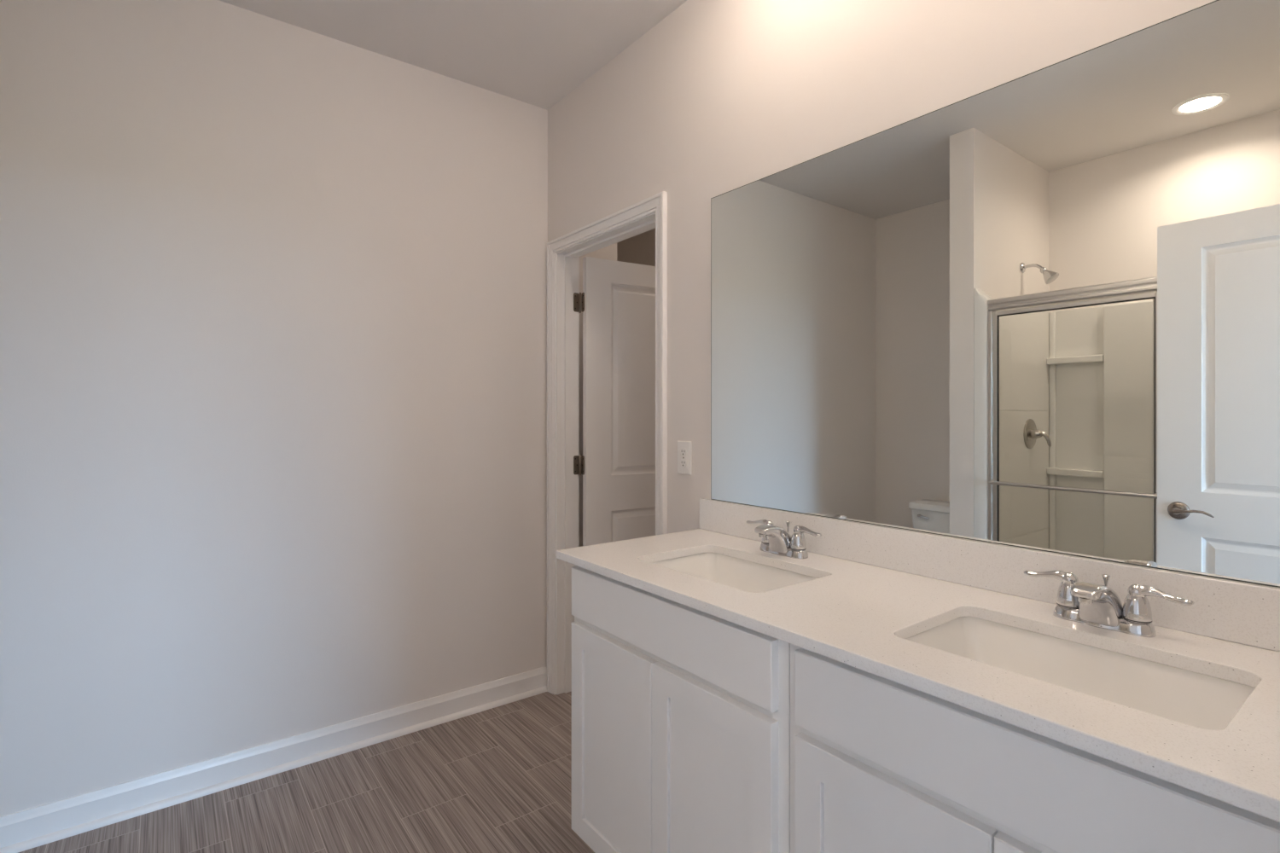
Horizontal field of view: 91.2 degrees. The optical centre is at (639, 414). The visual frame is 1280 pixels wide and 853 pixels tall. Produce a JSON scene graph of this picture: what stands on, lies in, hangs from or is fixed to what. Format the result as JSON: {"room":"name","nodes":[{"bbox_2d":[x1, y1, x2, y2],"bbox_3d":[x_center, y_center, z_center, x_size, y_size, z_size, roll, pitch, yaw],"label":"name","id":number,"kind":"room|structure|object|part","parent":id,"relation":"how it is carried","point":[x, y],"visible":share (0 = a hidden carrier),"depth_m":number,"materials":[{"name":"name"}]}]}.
{"room":"bathroom","nodes":[
{"label":"bathroom","id":0,"kind":"room"},
{"bbox_2d":[17,692,594,852],"bbox_3d":[-0.449,1.351,2.244,4.900,0.100,4.340,0,0,-37],"label":"floor","id":1,"kind":"structure","parent":0,"point":[497,780],"depth_m":2.10,"materials":[{"name":"ceramic"}]},
{"bbox_2d":[571,564,790,852],"bbox_3d":[0.248,0.855,1.617,0.551,0.893,0.759,0,0,-37],"label":"vanity cabinet","id":2,"kind":"object","parent":1,"relation":"on","point":[681,713],"visible":0.63,"depth_m":1.40,"materials":[{"name":"white paint"}]},
{"bbox_3d":[-0.075,0.864,1.602,0.020,0.572,0.356,0,0,-37],"label":"door","id":3,"kind":"part","parent":2,"relation":"part of","materials":[{"name":"white paint"}]},
{"bbox_3d":[0.035,0.491,1.459,0.020,0.133,0.717,0,0,-37],"label":"drawer","id":4,"kind":"part","parent":2,"relation":"part of","materials":[{"name":"white paint"}]},
{"bbox_3d":[0.144,0.864,1.316,0.020,0.572,0.358,0,0,-37],"label":"door","id":5,"kind":"part","parent":2,"relation":"part of","materials":[{"name":"white paint"}]},
{"bbox_2d":[556,529,1279,822],"bbox_3d":[0.475,0.397,1.306,0.569,0.023,1.604,0,0,-37],"label":"countertop","id":6,"kind":"structure","parent":2,"relation":"on","point":[861,616],"depth_m":1.03,"materials":[{"name":"white stone"}]},
{"bbox_2d":[650,552,816,593],"bbox_3d":[0.229,0.484,1.599,0.329,0.150,0.477,0,0,-37],"label":"sink","id":7,"kind":"object","parent":6,"relation":"in","point":[747,576],"visible":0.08,"depth_m":1.76,"materials":[{"name":"white ceramic"}]},
{"bbox_2d":[746,519,821,558],"bbox_3d":[0.366,0.341,1.707,0.128,0.088,0.258,0,0,-37],"label":"faucet","id":8,"kind":"object","parent":6,"relation":"on","point":[776,540],"visible":1,"depth_m":1.69,"materials":[{"name":"silver metal"}]},
{"bbox_3d":[0.337,0.310,1.800,0.020,0.022,0.077,0,0,-43],"label":"lever","id":9,"kind":"part","parent":8,"relation":"part of","materials":[{"name":"silver metal"}]},
{"bbox_3d":[0.364,0.339,1.771,0.041,0.047,0.041,0,0,-37],"label":"handle","id":10,"kind":"part","parent":8,"relation":"part of","materials":[{"name":"silver metal"}]},
{"bbox_3d":[0.362,0.340,1.704,0.117,0.079,0.066,0,0,-38],"label":"spout","id":11,"kind":"part","parent":8,"relation":"part of","materials":[{"name":"silver metal"}]},
{"bbox_3d":[0.412,0.332,1.742,0.013,0.070,0.013,0,0,-37],"label":"lift rod","id":12,"kind":"part","parent":8,"relation":"part of","materials":[{"name":"silver metal"}]},
{"bbox_3d":[0.427,0.339,1.689,0.041,0.047,0.041,0,0,-37],"label":"handle","id":13,"kind":"part","parent":8,"relation":"part of","materials":[{"name":"silver metal"}]},
{"bbox_3d":[0.448,0.310,1.656,0.020,0.022,0.077,0,0,-32],"label":"lever","id":14,"kind":"part","parent":8,"relation":"part of","materials":[{"name":"silver metal"}]},
{"bbox_2d":[905,616,1254,730],"bbox_3d":[0.679,0.484,1.013,0.329,0.150,0.477,0,0,-37],"label":"sink","id":15,"kind":"object","parent":6,"relation":"in","point":[1189,698],"visible":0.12,"depth_m":1.08,"materials":[{"name":"white ceramic"}]},
{"bbox_2d":[1023,570,1193,637],"bbox_3d":[0.816,0.341,1.124,0.128,0.088,0.258,0,0,-37],"label":"faucet","id":16,"kind":"object","parent":6,"relation":"on","point":[1098,606],"visible":1,"depth_m":1.11,"materials":[{"name":"silver metal"}]},
{"bbox_3d":[0.787,0.310,1.216,0.020,0.022,0.077,0,0,-43],"label":"lever","id":17,"kind":"part","parent":16,"relation":"part of","materials":[{"name":"silver metal"}]},
{"bbox_3d":[0.814,0.339,1.187,0.041,0.047,0.041,0,0,-37],"label":"handle","id":18,"kind":"part","parent":16,"relation":"part of","materials":[{"name":"silver metal"}]},
{"bbox_3d":[0.811,0.340,1.121,0.117,0.079,0.066,0,0,-37],"label":"spout","id":19,"kind":"part","parent":16,"relation":"part of","materials":[{"name":"silver metal"}]},
{"bbox_3d":[0.862,0.332,1.159,0.013,0.070,0.013,0,0,-37],"label":"lift rod","id":20,"kind":"part","parent":16,"relation":"part of","materials":[{"name":"silver metal"}]},
{"bbox_3d":[0.877,0.339,1.105,0.041,0.047,0.041,0,0,-37],"label":"handle","id":21,"kind":"part","parent":16,"relation":"part of","materials":[{"name":"silver metal"}]},
{"bbox_3d":[0.898,0.310,1.072,0.020,0.022,0.077,0,0,-32],"label":"lever","id":22,"kind":"part","parent":16,"relation":"part of","materials":[{"name":"silver metal"}]},
{"bbox_2d":[790,644,1279,852],"bbox_3d":[0.701,0.855,1.024,0.551,0.893,0.729,0,0,-37],"label":"vanity cabinet","id":23,"kind":"object","parent":1,"relation":"on","point":[879,765],"visible":0.53,"depth_m":0.90,"materials":[{"name":"white paint"}]},
{"bbox_3d":[0.387,0.864,0.998,0.020,0.572,0.336,0,0,-37],"label":"door","id":24,"kind":"part","parent":23,"relation":"part of","materials":[{"name":"white paint"}]},
{"bbox_3d":[0.593,0.864,0.729,0.020,0.572,0.336,0,0,-37],"label":"door","id":25,"kind":"part","parent":23,"relation":"part of","materials":[{"name":"white paint"}]},
{"bbox_2d":[0,0,616,816],"bbox_3d":[-1.466,-0.070,2.266,3.310,2.743,0.130,0,0,-37],"label":"wall","id":26,"kind":"structure","parent":0,"point":[273,292],"depth_m":2.24,"materials":[{"name":"white paint"}]},
{"bbox_2d":[0,666,546,852],"bbox_3d":[-1.528,1.247,2.128,2.757,0.108,0.012,0,0,-37],"label":"baseboard","id":27,"kind":"structure","parent":26,"relation":"attached to","point":[31,823],"depth_m":2.22,"materials":[{"name":"white paint"}]},
{"bbox_2d":[219,0,686,110],"bbox_3d":[-0.430,-1.492,2.220,4.900,0.100,4.400,0,0,-37],"label":"ceiling","id":28,"kind":"structure","parent":0,"point":[536,53],"depth_m":2.36,"materials":[{"name":"white paint"}]},
{"bbox_2d":[616,228,655,266],"bbox_3d":[0.696,-0.070,3.711,0.100,2.743,3.200,0,0,-37],"label":"wall","id":29,"kind":"structure","parent":0,"point":[640,249],"depth_m":4.54,"materials":[{"name":"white paint"}]},
{"bbox_2d":[547,0,1267,586],"bbox_3d":[0.459,-0.070,1.893,0.115,2.743,2.800,0,0,-37],"label":"wall","id":30,"kind":"structure","parent":0,"point":[718,97],"depth_m":1.99,"materials":[{"name":"white paint"}]},
{"bbox_2d":[546,191,666,695],"bbox_3d":[-0.118,0.248,2.647,0.154,2.107,0.859,0,0,-37],"label":"door frame","id":31,"kind":"structure","parent":30,"relation":"attached to","point":[656,203],"depth_m":2.91,"materials":[{"name":"white paint"}]},
{"bbox_2d":[573,256,655,546],"bbox_3d":[0.040,0.277,3.099,0.758,2.026,0.100,0,0,-28],"label":"door","id":32,"kind":"structure","parent":30,"relation":"in","point":[619,298],"depth_m":3.02,"materials":[{"name":"white paint"}]},
{"bbox_3d":[-0.301,0.241,2.964,0.031,0.089,0.002,0,0,-37],"label":"jamb plate","id":33,"kind":"part","parent":32,"relation":"part of","materials":[{"name":"brown metal"}]},
{"bbox_3d":[-0.301,-0.528,2.964,0.031,0.089,0.002,0,0,-37],"label":"jamb plate","id":34,"kind":"part","parent":32,"relation":"part of","materials":[{"name":"brown metal"}]},
{"bbox_3d":[-0.269,0.241,2.958,0.002,0.089,0.031,0,0,-30],"label":"plate","id":35,"kind":"part","parent":32,"relation":"part of","materials":[{"name":"brown metal"}]},
{"bbox_3d":[-0.269,-0.528,2.958,0.002,0.089,0.031,0,0,-30],"label":"plate","id":36,"kind":"part","parent":32,"relation":"part of","materials":[{"name":"brown metal"}]},
{"bbox_2d":[677,441,691,475],"bbox_3d":[0.153,0.152,2.191,0.008,0.116,0.071,0,0,-37],"label":"electrical outlet","id":37,"kind":"object","parent":30,"relation":"attached to","point":[683,447],"visible":1,"depth_m":2.19,"materials":[{"name":"white plastic"}]},
{"bbox_2d":[680,448,686,455],"bbox_3d":[0.151,0.133,2.189,0.002,0.026,0.034,0,0,-37],"label":"receptacle","id":38,"kind":"object","parent":37,"relation":"attached to","point":[683,451],"depth_m":2.19,"materials":[{"name":"grey plastic"}]},
{"bbox_2d":[680,459,686,467],"bbox_3d":[0.151,0.172,2.189,0.002,0.026,0.034,0,0,-37],"label":"receptacle","id":39,"kind":"object","parent":37,"relation":"attached to","point":[683,462],"depth_m":2.19,"materials":[{"name":"grey plastic"}]},
{"bbox_2d":[699,498,1279,651],"bbox_3d":[0.694,0.335,1.473,0.020,0.101,1.604,0,0,-37],"label":"backsplash","id":40,"kind":"structure","parent":30,"relation":"attached to","point":[1242,613],"depth_m":1.33,"materials":[{"name":"white stone"}]},
{"bbox_2d":[710,0,1279,587],"bbox_3d":[0.705,-0.216,1.470,0.005,1.000,1.540,0,0,-37],"label":"mirror","id":41,"kind":"object","parent":30,"relation":"attached to","point":[1039,310],"visible":1,"depth_m":1.30,"materials":[{"name":"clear mirror"}]}
]}

